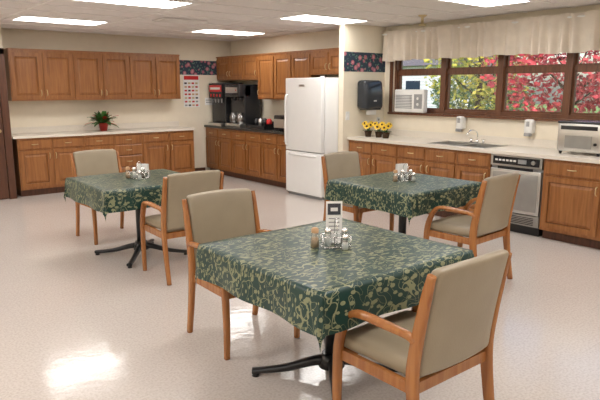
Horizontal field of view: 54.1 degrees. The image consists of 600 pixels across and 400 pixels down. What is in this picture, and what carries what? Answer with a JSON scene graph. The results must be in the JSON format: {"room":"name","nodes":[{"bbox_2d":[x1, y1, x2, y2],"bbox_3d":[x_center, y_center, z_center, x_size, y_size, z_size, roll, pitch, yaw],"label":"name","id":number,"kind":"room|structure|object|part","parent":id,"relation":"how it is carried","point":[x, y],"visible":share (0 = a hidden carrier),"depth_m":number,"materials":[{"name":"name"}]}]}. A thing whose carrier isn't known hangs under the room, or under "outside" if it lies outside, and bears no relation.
{"room":"common room","nodes":[
{"label":"common room","id":0,"kind":"room"},
{"bbox_2d":[0,24,2,199],"bbox_3d":[-6.458,-0.979,7.051,5.330,2.480,0.580,-9,14,-38],"label":"wall","id":1,"kind":"structure","parent":0,"point":[1,45],"depth_m":8.28,"materials":[{"name":"beige paint"}]},
{"bbox_2d":[0,48,16,198],"bbox_3d":[-4.599,-1.012,8.108,1.115,2.150,0.135,-9,14,-38],"label":"door","id":2,"kind":"structure","parent":1,"relation":"in","point":[8,190],"depth_m":8.46,"materials":[{"name":"brown wood"}]},
{"bbox_2d":[1,28,230,169],"bbox_3d":[-4.961,-1.300,8.738,10.220,2.480,0.200,-9,14,-38],"label":"wall","id":3,"kind":"structure","parent":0,"point":[56,112],"depth_m":10.07,"materials":[{"name":"paint"}]},
{"bbox_2d":[4,48,180,100],"bbox_3d":[-3.284,-2.030,9.614,2.780,0.765,0.355,-9,14,-38],"label":"upper cabinet","id":4,"kind":"object","parent":3,"relation":"attached to","point":[31,74],"visible":1,"depth_m":9.37,"materials":[{"name":"brown wood"}]},
{"bbox_2d":[183,75,199,106],"bbox_3d":[-2.013,-2.023,10.896,0.330,0.590,0.008,-9,14,-38],"label":"poster","id":5,"kind":"object","parent":3,"relation":"attached to","point":[190,82],"visible":1,"depth_m":10.89,"materials":[{"name":"paper"}]},
{"bbox_2d":[179,60,216,74],"bbox_3d":[-1.818,-2.471,10.978,1.250,0.260,0.004,-9,14,-38],"label":"trim","id":6,"kind":"structure","parent":3,"relation":"attached to","point":[187,67],"depth_m":10.91,"materials":[{"name":"multicoloured paper"}]},
{"bbox_2d":[195,167,205,170],"bbox_3d":[-2.024,-0.552,11.166,0.510,0.100,0.015,-9,14,-38],"label":"baseboard","id":7,"kind":"structure","parent":3,"relation":"attached to","point":[202,168],"depth_m":11.25,"materials":[{"name":"brown wood"}]},
{"bbox_2d":[205,98,211,104],"bbox_3d":[-1.719,-1.876,11.169,0.200,0.140,0.006,-9,14,-38],"label":"notice","id":8,"kind":"object","parent":3,"relation":"attached to","point":[208,101],"visible":0.64,"depth_m":11.15,"materials":[{"name":"paper"}]},
{"bbox_2d":[231,29,338,120],"bbox_3d":[-0.066,-1.583,10.217,0.320,2.480,3.630,-9,14,-38],"label":"wall","id":9,"kind":"structure","parent":0,"point":[269,108],"depth_m":10.23,"materials":[{"name":"beige paint"}]},
{"bbox_2d":[216,48,338,99],"bbox_3d":[-0.336,-2.084,9.899,0.365,0.765,3.610,-9,14,-38],"label":"upper cabinet","id":10,"kind":"object","parent":9,"relation":"attached to","point":[271,70],"visible":0.77,"depth_m":9.73,"materials":[{"name":"brown wood"}]},
{"bbox_2d":[0,175,599,399],"bbox_3d":[-0.777,0.933,3.915,10.220,0.100,13.480,-9,14,-38],"label":"floor","id":11,"kind":"structure","parent":0,"point":[76,323],"depth_m":4.03,"materials":[{"name":"tile"}]},
{"bbox_2d":[70,149,123,244],"bbox_3d":[-2.102,-0.061,6.386,0.621,0.934,0.582,-10,14,-41],"label":"dining chair","id":12,"kind":"object","parent":11,"relation":"on","point":[98,161],"visible":0.3,"depth_m":6.44,"materials":[{"name":"beige fabric"}]},
{"bbox_2d":[12,130,194,196],"bbox_3d":[-3.183,-0.677,9.769,2.910,0.870,0.630,-9,14,-38],"label":"base cabinet","id":13,"kind":"object","parent":11,"relation":"on","point":[41,165],"visible":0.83,"depth_m":9.19,"materials":[{"name":"brown wood"}]},
{"bbox_2d":[11,121,194,138],"bbox_3d":[-3.202,-1.168,9.666,2.980,0.128,0.630,-9,14,-38],"label":"countertop","id":14,"kind":"structure","parent":13,"relation":"on","point":[68,130],"depth_m":9.58,"materials":[{"name":"laminate"}]},
{"bbox_2d":[85,111,118,130],"bbox_3d":[-3.211,-1.294,9.582,0.544,0.329,0.634,-9,14,-38],"label":"potted plant","id":15,"kind":"object","parent":14,"relation":"on","point":[102,119],"visible":1,"depth_m":9.54,"materials":[{"name":"green plant"}]},
{"bbox_2d":[94,209,186,267],"bbox_3d":[-1.549,0.168,5.675,0.980,0.744,0.960,-9,14,-38],"label":"dining table","id":16,"kind":"object","parent":11,"relation":"on","point":[136,245],"visible":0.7,"depth_m":5.70,"materials":[{"name":"black metal"}]},
{"bbox_2d":[64,169,179,220],"bbox_3d":[-1.547,-0.075,5.630,1.096,0.264,1.068,-9,14,-38],"label":"tablecloth","id":17,"kind":"object","parent":16,"relation":"on","point":[112,192],"visible":0.64,"depth_m":5.20,"materials":[{"name":"green fabric"}]},
{"bbox_2d":[125,167,130,177],"bbox_3d":[-1.648,-0.265,5.620,0.050,0.111,0.049,2,11,12],"label":"jar","id":18,"kind":"object","parent":17,"relation":"on","point":[126,168],"visible":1,"depth_m":5.61,"materials":[{"name":"clear glass"}]},
{"bbox_2d":[130,161,148,178],"bbox_3d":[-1.533,-0.288,5.601,0.155,0.160,0.099,2,11,12],"label":"condiment caddy","id":19,"kind":"object","parent":17,"relation":"on","point":[139,161],"visible":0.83,"depth_m":5.58,"materials":[{"name":"silver metal"}]},
{"bbox_2d":[132,167,136,177],"bbox_3d":[-1.581,-0.264,5.600,0.044,0.101,0.043,2,11,12],"label":"salt shaker","id":20,"kind":"object","parent":19,"relation":"in","point":[134,175],"visible":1,"depth_m":5.59,"materials":[{"name":"clear glass"}]},
{"bbox_2d":[136,164,149,176],"bbox_3d":[-1.517,-0.286,5.676,0.120,0.130,0.050,2,11,12],"label":"napkin holder","id":21,"kind":"object","parent":17,"relation":"on","point":[146,166],"visible":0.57,"depth_m":5.65,"materials":[{"name":"silver metal"}]},
{"bbox_2d":[140,170,223,285],"bbox_3d":[-1.016,0.184,5.103,0.621,0.934,0.582,-8,13,-36],"label":"dining chair","id":22,"kind":"object","parent":11,"relation":"on","point":[176,187],"visible":0.61,"depth_m":4.83,"materials":[{"name":"beige fabric"}]},
{"bbox_2d":[182,188,299,359],"bbox_3d":[-0.389,0.432,3.805,0.621,0.934,0.582,-8,13,-36],"label":"dining chair","id":23,"kind":"object","parent":11,"relation":"on","point":[215,215],"visible":0.41,"depth_m":3.85,"materials":[{"name":"brown wood"}]},
{"bbox_2d":[206,127,289,187],"bbox_3d":[-0.720,-0.797,10.397,0.640,0.870,2.740,-9,14,-38],"label":"base cabinet","id":24,"kind":"object","parent":11,"relation":"on","point":[252,156],"visible":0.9,"depth_m":10.17,"materials":[{"name":"brown wood"}]},
{"bbox_2d":[204,125,283,134],"bbox_3d":[-0.706,-1.289,10.302,0.630,0.128,2.760,-9,14,-38],"label":"countertop","id":25,"kind":"structure","parent":24,"relation":"on","point":[271,131],"depth_m":10.02,"materials":[{"name":"laminate"}]},
{"bbox_2d":[208,83,242,125],"bbox_3d":[-1.403,-1.803,11.044,0.500,0.780,0.480,-9,14,-38],"label":"dispenser","id":26,"kind":"object","parent":25,"relation":"on","point":[221,105],"visible":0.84,"depth_m":10.87,"materials":[{"name":"black plastic"}]},
{"bbox_2d":[225,84,259,127],"bbox_3d":[-1.055,-1.709,10.628,0.499,0.750,0.480,-9,14,-38],"label":"coffee maker","id":27,"kind":"object","parent":25,"relation":"on","point":[245,103],"visible":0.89,"depth_m":10.48,"materials":[{"name":"black plastic"}]},
{"bbox_2d":[246,118,273,129],"bbox_3d":[-0.641,-1.324,10.132,0.340,0.180,0.550,-9,14,-38],"label":"tray","id":28,"kind":"object","parent":25,"relation":"on","point":[259,123],"visible":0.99,"depth_m":10.04,"materials":[{"name":"black plastic"}]},
{"bbox_2d":[274,115,283,130],"bbox_3d":[-0.215,-1.272,9.648,0.330,0.240,0.320,-9,14,-38],"label":"toaster oven","id":29,"kind":"object","parent":25,"relation":"on","point":[278,119],"visible":0.23,"depth_m":9.55,"materials":[{"name":"silver metal"}]},
{"bbox_2d":[284,76,338,199],"bbox_3d":[0.299,-0.952,8.817,0.796,1.765,0.820,-9,14,-38],"label":"refrigerator","id":30,"kind":"object","parent":11,"relation":"on","point":[310,104],"visible":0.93,"depth_m":8.50,"materials":[{"name":"white metal"}]},
{"bbox_2d":[252,334,403,396],"bbox_3d":[0.179,0.628,3.264,1.030,0.744,0.990,-9,14,-38],"label":"dining table","id":31,"kind":"object","parent":11,"relation":"on","point":[324,360],"visible":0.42,"depth_m":3.29,"materials":[{"name":"black metal"}]},
{"bbox_2d":[195,218,473,351],"bbox_3d":[0.179,0.385,3.217,1.133,0.264,1.115,-9,14,-38],"label":"tablecloth","id":32,"kind":"object","parent":31,"relation":"on","point":[383,271],"visible":0.78,"depth_m":2.88,"materials":[{"name":"green fabric"}]},
{"bbox_2d":[311,227,318,247],"bbox_3d":[0.081,0.201,3.175,0.050,0.111,0.049,-1,11,-5],"label":"jar","id":33,"kind":"object","parent":32,"relation":"on","point":[314,240],"visible":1,"depth_m":3.16,"materials":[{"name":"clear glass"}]},
{"bbox_2d":[326,201,341,242],"bbox_3d":[0.189,0.122,3.256,0.100,0.235,0.040,-1,11,-5],"label":"menu card","id":34,"kind":"object","parent":32,"relation":"on","point":[333,208],"visible":0.81,"depth_m":3.25,"materials":[{"name":"paper"}]},
{"bbox_2d":[321,217,350,247],"bbox_3d":[0.195,0.172,3.189,0.155,0.160,0.099,-1,11,-5],"label":"condiment caddy","id":35,"kind":"object","parent":32,"relation":"on","point":[334,233],"visible":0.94,"depth_m":3.16,"materials":[{"name":"silver metal"}]},
{"bbox_2d":[324,228,330,245],"bbox_3d":[0.151,0.199,3.176,0.044,0.101,0.043,-1,11,-5],"label":"salt shaker","id":36,"kind":"object","parent":35,"relation":"in","point":[327,242],"visible":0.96,"depth_m":3.16,"materials":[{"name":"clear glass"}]},
{"bbox_2d":[341,227,347,245],"bbox_3d":[0.241,0.198,3.183,0.044,0.101,0.043,-1,11,-5],"label":"pepper shaker","id":37,"kind":"object","parent":35,"relation":"in","point":[344,230],"visible":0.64,"depth_m":3.17,"materials":[{"name":"clear glass"}]},
{"bbox_2d":[342,234,348,249],"bbox_3d":[0.241,0.223,3.126,0.042,0.086,0.041,-1,11,-5],"label":"jar","id":38,"kind":"object","parent":32,"relation":"on","point":[345,246],"visible":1,"depth_m":3.11,"materials":[{"name":"clear glass"}]},
{"bbox_2d":[321,151,393,230],"bbox_3d":[0.592,-0.019,6.168,0.621,0.934,0.582,-9,14,-38],"label":"dining chair","id":39,"kind":"object","parent":11,"relation":"on","point":[335,165],"visible":0.34,"depth_m":6.20,"materials":[{"name":"beige fabric"}]},
{"bbox_2d":[398,216,406,233],"bbox_3d":[0.967,0.195,5.529,0.960,0.744,0.960,-9,14,-38],"label":"dining table","id":40,"kind":"object","parent":11,"relation":"on","point":[402,223],"visible":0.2,"depth_m":5.51,"materials":[{"name":"black metal"}]},
{"bbox_2d":[325,171,481,223],"bbox_3d":[0.967,-0.047,5.483,1.063,0.263,1.084,-9,14,-38],"label":"tablecloth","id":41,"kind":"object","parent":40,"relation":"on","point":[409,199],"visible":0.89,"depth_m":5.16,"materials":[{"name":"green fabric"}]},
{"bbox_2d":[393,170,397,181],"bbox_3d":[0.879,-0.225,5.409,0.050,0.111,0.049,-4,12,-21],"label":"jar","id":42,"kind":"object","parent":41,"relation":"on","point":[395,178],"visible":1,"depth_m":5.39,"materials":[{"name":"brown glass"}]},
{"bbox_2d":[394,163,407,179],"bbox_3d":[0.954,-0.267,5.525,0.120,0.150,0.050,-4,12,-21],"label":"napkin holder","id":43,"kind":"object","parent":41,"relation":"on","point":[399,167],"visible":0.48,"depth_m":5.50,"materials":[{"name":"silver metal"}]},
{"bbox_2d":[397,163,411,181],"bbox_3d":[0.982,-0.261,5.455,0.155,0.160,0.099,-4,12,-21],"label":"condiment caddy","id":44,"kind":"object","parent":41,"relation":"on","point":[405,163],"visible":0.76,"depth_m":5.45,"materials":[{"name":"silver metal"}]},
{"bbox_2d":[400,170,403,180],"bbox_3d":[0.946,-0.231,5.430,0.044,0.101,0.043,-4,12,-21],"label":"salt shaker","id":45,"kind":"object","parent":44,"relation":"in","point":[401,171],"visible":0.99,"depth_m":5.42,"materials":[{"name":"clear glass"}]},
{"bbox_2d":[408,169,412,179],"bbox_3d":[1.029,-0.237,5.463,0.044,0.101,0.043,-4,12,-21],"label":"pepper shaker","id":46,"kind":"object","parent":44,"relation":"in","point":[410,170],"visible":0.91,"depth_m":5.45,"materials":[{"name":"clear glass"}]},
{"bbox_2d":[412,172,415,181],"bbox_3d":[1.047,-0.212,5.409,0.042,0.086,0.041,-4,12,-21],"label":"jar","id":47,"kind":"object","parent":41,"relation":"on","point":[413,173],"visible":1,"depth_m":5.40,"materials":[{"name":"clear glass"}]},
{"bbox_2d":[349,140,491,216],"bbox_3d":[1.703,-0.315,7.869,0.760,0.870,2.330,-9,14,-38],"label":"base cabinet","id":48,"kind":"object","parent":11,"relation":"on","point":[376,157],"visible":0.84,"depth_m":7.41,"materials":[{"name":"brown wood"}]},
{"bbox_2d":[347,129,599,163],"bbox_3d":[2.515,-0.622,6.804,0.755,0.128,4.900,-9,14,-38],"label":"countertop","id":49,"kind":"structure","parent":48,"relation":"on","point":[535,148],"depth_m":7.17,"materials":[{"name":"laminate"}]},
{"bbox_2d":[362,121,373,136],"bbox_3d":[0.979,-1.028,8.459,0.187,0.227,0.162,5,12,26],"label":"sunflowers","id":50,"kind":"object","parent":49,"relation":"on","point":[365,124],"visible":0.99,"depth_m":8.42,"materials":[{"name":"yellow plant"}]},
{"bbox_2d":[373,121,382,137],"bbox_3d":[1.115,-1.005,8.340,0.186,0.227,0.163,6,12,27],"label":"sunflowers","id":51,"kind":"object","parent":49,"relation":"on","point":[378,133],"visible":0.8,"depth_m":8.32,"materials":[{"name":"yellow plant"}]},
{"bbox_2d":[379,122,392,138],"bbox_3d":[1.190,-0.973,8.172,0.187,0.227,0.163,5,12,26],"label":"sunflowers","id":52,"kind":"object","parent":49,"relation":"on","point":[385,134],"visible":1,"depth_m":8.14,"materials":[{"name":"yellow plant"}]},
{"bbox_2d":[429,130,507,147],"bbox_3d":[2.067,-0.689,7.280,0.495,0.356,0.830,-9,14,-38],"label":"sink","id":53,"kind":"object","parent":49,"relation":"in","point":[476,144],"visible":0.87,"depth_m":7.35,"materials":[{"name":"silver metal"}]},
{"bbox_2d":[557,120,599,156],"bbox_3d":[3.023,-0.659,6.200,0.385,0.347,0.470,-9,14,-38],"label":"toaster oven","id":54,"kind":"object","parent":49,"relation":"on","point":[583,136],"visible":1,"depth_m":6.09,"materials":[{"name":"silver metal"}]},
{"bbox_2d":[332,249,511,399],"bbox_3d":[0.546,0.651,2.654,0.621,0.934,0.582,-9,14,-38],"label":"dining chair","id":55,"kind":"object","parent":11,"relation":"on","point":[450,332],"visible":0.98,"depth_m":2.44,"materials":[{"name":"brown wood"}]},
{"bbox_2d":[423,172,520,278],"bbox_3d":[1.442,0.218,4.925,0.621,0.934,0.582,-10,14,-41],"label":"dining chair","id":56,"kind":"object","parent":11,"relation":"on","point":[490,219],"visible":0.9,"depth_m":4.73,"materials":[{"name":"beige fabric"}]},
{"bbox_2d":[490,154,544,236],"bbox_3d":[2.626,-0.095,6.727,0.692,0.865,0.620,-9,14,-38],"label":"dishwasher","id":57,"kind":"object","parent":11,"relation":"on","point":[525,218],"visible":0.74,"depth_m":6.42,"materials":[{"name":"grey metal"}]},
{"bbox_2d":[539,159,599,248],"bbox_3d":[3.442,0.086,5.764,0.760,0.870,1.900,-9,14,-38],"label":"base cabinet","id":58,"kind":"object","parent":11,"relation":"on","point":[570,201],"visible":0.99,"depth_m":6.02,"materials":[{"name":"brown wood"}]},
{"bbox_2d":[0,0,599,40],"bbox_3d":[-0.777,-1.601,3.432,10.220,0.100,13.480,-9,14,-38],"label":"ceiling","id":59,"kind":"structure","parent":0,"point":[426,4],"depth_m":6.96,"materials":[{"name":"tile"}]},
{"bbox_2d":[3,15,115,25],"bbox_3d":[-3.152,-2.359,7.736,1.280,0.007,0.560,-9,14,-38],"label":"ceiling light","id":60,"kind":"object","parent":59,"relation":"in","point":[14,17],"depth_m":7.68,"materials":[{"name":"white plastic"}]},
{"bbox_2d":[76,0,201,9],"bbox_3d":[-1.702,-2.025,5.982,1.280,0.007,0.560,-9,14,-38],"label":"ceiling light","id":61,"kind":"object","parent":59,"relation":"in","point":[166,4],"depth_m":6.14,"materials":[{"name":"white plastic"}]},
{"bbox_2d":[152,18,207,24],"bbox_3d":[-1.580,-2.355,7.737,0.620,0.015,0.360,-9,14,-38],"label":"ceiling vent","id":62,"kind":"object","parent":59,"relation":"in","point":[168,20],"depth_m":7.71,"materials":[{"name":"beige metal"}]},
{"bbox_2d":[184,28,271,35],"bbox_3d":[-1.133,-2.666,9.346,1.280,0.007,0.560,-9,14,-38],"label":"ceiling light","id":63,"kind":"object","parent":59,"relation":"in","point":[214,31],"depth_m":9.34,"materials":[{"name":"white plastic"}]},
{"bbox_2d":[0,0,575,40],"bbox_3d":[-0.777,-1.548,3.442,9.820,0.008,13.080,-9,14,-38],"label":"grid","id":64,"kind":"object","parent":59,"relation":"attached to","point":[543,1],"visible":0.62,"depth_m":7.24,"materials":[{"name":"white metal"}]},
{"bbox_2d":[273,13,374,24],"bbox_3d":[0.317,-2.332,7.591,1.280,0.007,0.560,-9,14,-38],"label":"ceiling light","id":65,"kind":"object","parent":59,"relation":"in","point":[297,17],"depth_m":7.57,"materials":[{"name":"white plastic"}]},
{"bbox_2d":[418,15,426,25],"bbox_3d":[1.493,-2.186,7.162,0.110,0.131,0.110,-9,14,-38],"label":"sprinkler","id":66,"kind":"object","parent":59,"relation":"attached to","point":[420,16],"visible":1,"depth_m":7.14,"materials":[{"name":"gold metal"}]},
{"bbox_2d":[439,0,537,7],"bbox_3d":[1.766,-1.997,5.837,1.280,0.007,0.560,-9,14,-38],"label":"ceiling light","id":67,"kind":"object","parent":59,"relation":"in","point":[482,3],"depth_m":6.06,"materials":[{"name":"white plastic"}]},
{"bbox_2d":[338,24,385,151],"bbox_3d":[0.907,-1.281,8.634,0.840,2.480,0.100,-9,14,-38],"label":"wall pier","id":68,"kind":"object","parent":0,"point":[352,37],"depth_m":8.42,"materials":[{"name":"beige paint"}]},
{"bbox_2d":[344,51,384,71],"bbox_3d":[0.940,-1.985,8.459,0.840,0.270,0.004,-9,14,-38],"label":"trim","id":69,"kind":"structure","parent":68,"relation":"attached to","point":[353,61],"depth_m":8.44,"materials":[{"name":"multicoloured paper"}]},
{"bbox_2d":[357,80,382,114],"bbox_3d":[1.012,-1.477,8.465,0.360,0.490,0.214,-9,14,-38],"label":"paper towel dispenser","id":70,"kind":"object","parent":68,"relation":"attached to","point":[370,92],"visible":1,"depth_m":8.37,"materials":[{"name":"plastic"}]},
{"bbox_2d":[384,4,599,140],"bbox_3d":[3.113,-0.926,6.774,0.200,2.480,13.080,-9,14,-38],"label":"wall","id":71,"kind":"structure","parent":0,"point":[544,130],"depth_m":7.60,"materials":[{"name":"paint"}]},
{"bbox_2d":[394,58,443,113],"bbox_3d":[1.717,-1.732,8.357,0.120,0.970,0.872,-9,14,-38],"label":"window","id":72,"kind":"structure","parent":71,"relation":"in","point":[399,71],"depth_m":8.35,"materials":[{"name":"brown wood"}]},
{"bbox_2d":[389,55,500,115],"bbox_3d":[2.798,-1.505,7.007,0.165,1.030,4.480,-9,14,-38],"label":"window","id":73,"kind":"structure","parent":71,"relation":"in","point":[448,71],"depth_m":7.86,"materials":[{"name":"brown wood"}]},
{"bbox_3d":[2.740,-1.496,6.960,0.015,1.030,4.480,-9,14,-38],"label":"casing","id":74,"kind":"part","parent":73,"relation":"part of","materials":[{"name":"brown wood"}]},
{"bbox_2d":[394,89,427,112],"bbox_3d":[1.568,-1.408,8.342,0.105,0.320,0.540,-9,14,-38],"label":"window air conditioner","id":75,"kind":"object","parent":73,"relation":"on","point":[406,100],"visible":1,"depth_m":8.28,"materials":[{"name":"white plastic"}]},
{"bbox_2d":[455,116,465,131],"bbox_3d":[2.119,-1.004,7.747,0.115,0.200,0.110,-9,14,-38],"label":"soap dispenser","id":76,"kind":"object","parent":71,"relation":"attached to","point":[460,120],"visible":1,"depth_m":7.71,"materials":[{"name":"white plastic"}]},
{"bbox_2d":[382,10,599,61],"bbox_3d":[2.876,-1.857,6.591,0.174,0.433,5.270,-9,14,-38],"label":"window valance","id":77,"kind":"object","parent":71,"relation":"attached to","point":[566,32],"visible":1,"depth_m":7.08,"materials":[{"name":"fabric"}]},
{"bbox_2d":[387,112,596,121],"bbox_3d":[2.734,-0.974,7.055,0.070,0.030,4.460,-9,14,-38],"label":"window sill","id":78,"kind":"structure","parent":71,"relation":"attached to","point":[399,113],"depth_m":7.50,"materials":[{"name":"brown wood"}]},
{"bbox_2d":[524,119,535,135],"bbox_3d":[2.737,-0.862,7.000,0.115,0.200,0.110,-9,14,-38],"label":"soap dispenser","id":79,"kind":"object","parent":71,"relation":"attached to","point":[530,124],"visible":1,"depth_m":6.96,"materials":[{"name":"white plastic"}]},
{"bbox_2d":[498,53,569,118],"bbox_3d":[2.816,-1.478,7.026,0.120,0.970,0.872,-9,14,-38],"label":"window","id":80,"kind":"structure","parent":71,"relation":"in","point":[505,69],"depth_m":7.09,"materials":[{"name":"brown wood"}]},
{"bbox_2d":[565,53,599,119],"bbox_3d":[3.365,-1.351,6.361,0.120,0.970,0.872,-9,14,-38],"label":"window","id":81,"kind":"structure","parent":71,"relation":"in","point":[574,66],"depth_m":6.62,"materials":[{"name":"brown wood"}]},
{"label":"outside","id":82,"kind":"structure","parent":0,"visible":0},
{"bbox_2d":[511,104,599,112],"bbox_3d":[16.529,-4.439,32.475,53.080,0.050,90.000,-9,14,-38],"label":"lawn","id":83,"kind":"structure","parent":82,"point":[544,105],"depth_m":49.61,"materials":[{"name":"green plant"}]},
{"bbox_2d":[402,55,497,108],"bbox_3d":[7.080,-7.726,36.497,6.800,4.900,9.800,-9,14,-38],"label":"neighboring house","id":84,"kind":"structure","parent":83,"relation":"on","point":[408,82],"depth_m":32.35,"materials":[{"name":"white"}]},
{"bbox_2d":[423,54,541,109],"bbox_3d":[5.884,-4.312,19.256,4.081,4.640,3.618,-9,14,-38],"label":"birch tree","id":85,"kind":"object","parent":83,"relation":"on","point":[480,97],"visible":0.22,"depth_m":19.09,"materials":[{"name":"green plant"}]},
{"bbox_2d":[430,74,535,110],"bbox_3d":[8.027,-4.564,26.208,4.123,2.536,4.840,-9,14,-38],"label":"evergreen tree","id":86,"kind":"object","parent":83,"relation":"on","point":[469,94],"visible":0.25,"depth_m":25.54,"materials":[{"name":"green plant"}]},
{"bbox_2d":[480,50,599,112],"bbox_3d":[6.849,-3.648,14.939,4.860,4.956,4.472,-9,14,-38],"label":"maple tree","id":87,"kind":"object","parent":83,"relation":"on","point":[584,84],"visible":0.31,"depth_m":14.61,"materials":[{"name":"red plant"}]},
{"bbox_2d":[582,50,599,98],"bbox_3d":[8.162,-3.004,11.814,4.413,4.862,4.419,-9,14,-38],"label":"maple tree","id":88,"kind":"object","parent":83,"relation":"on","point":[595,56],"visible":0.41,"depth_m":12.68,"materials":[{"name":"red plant"}]}
]}

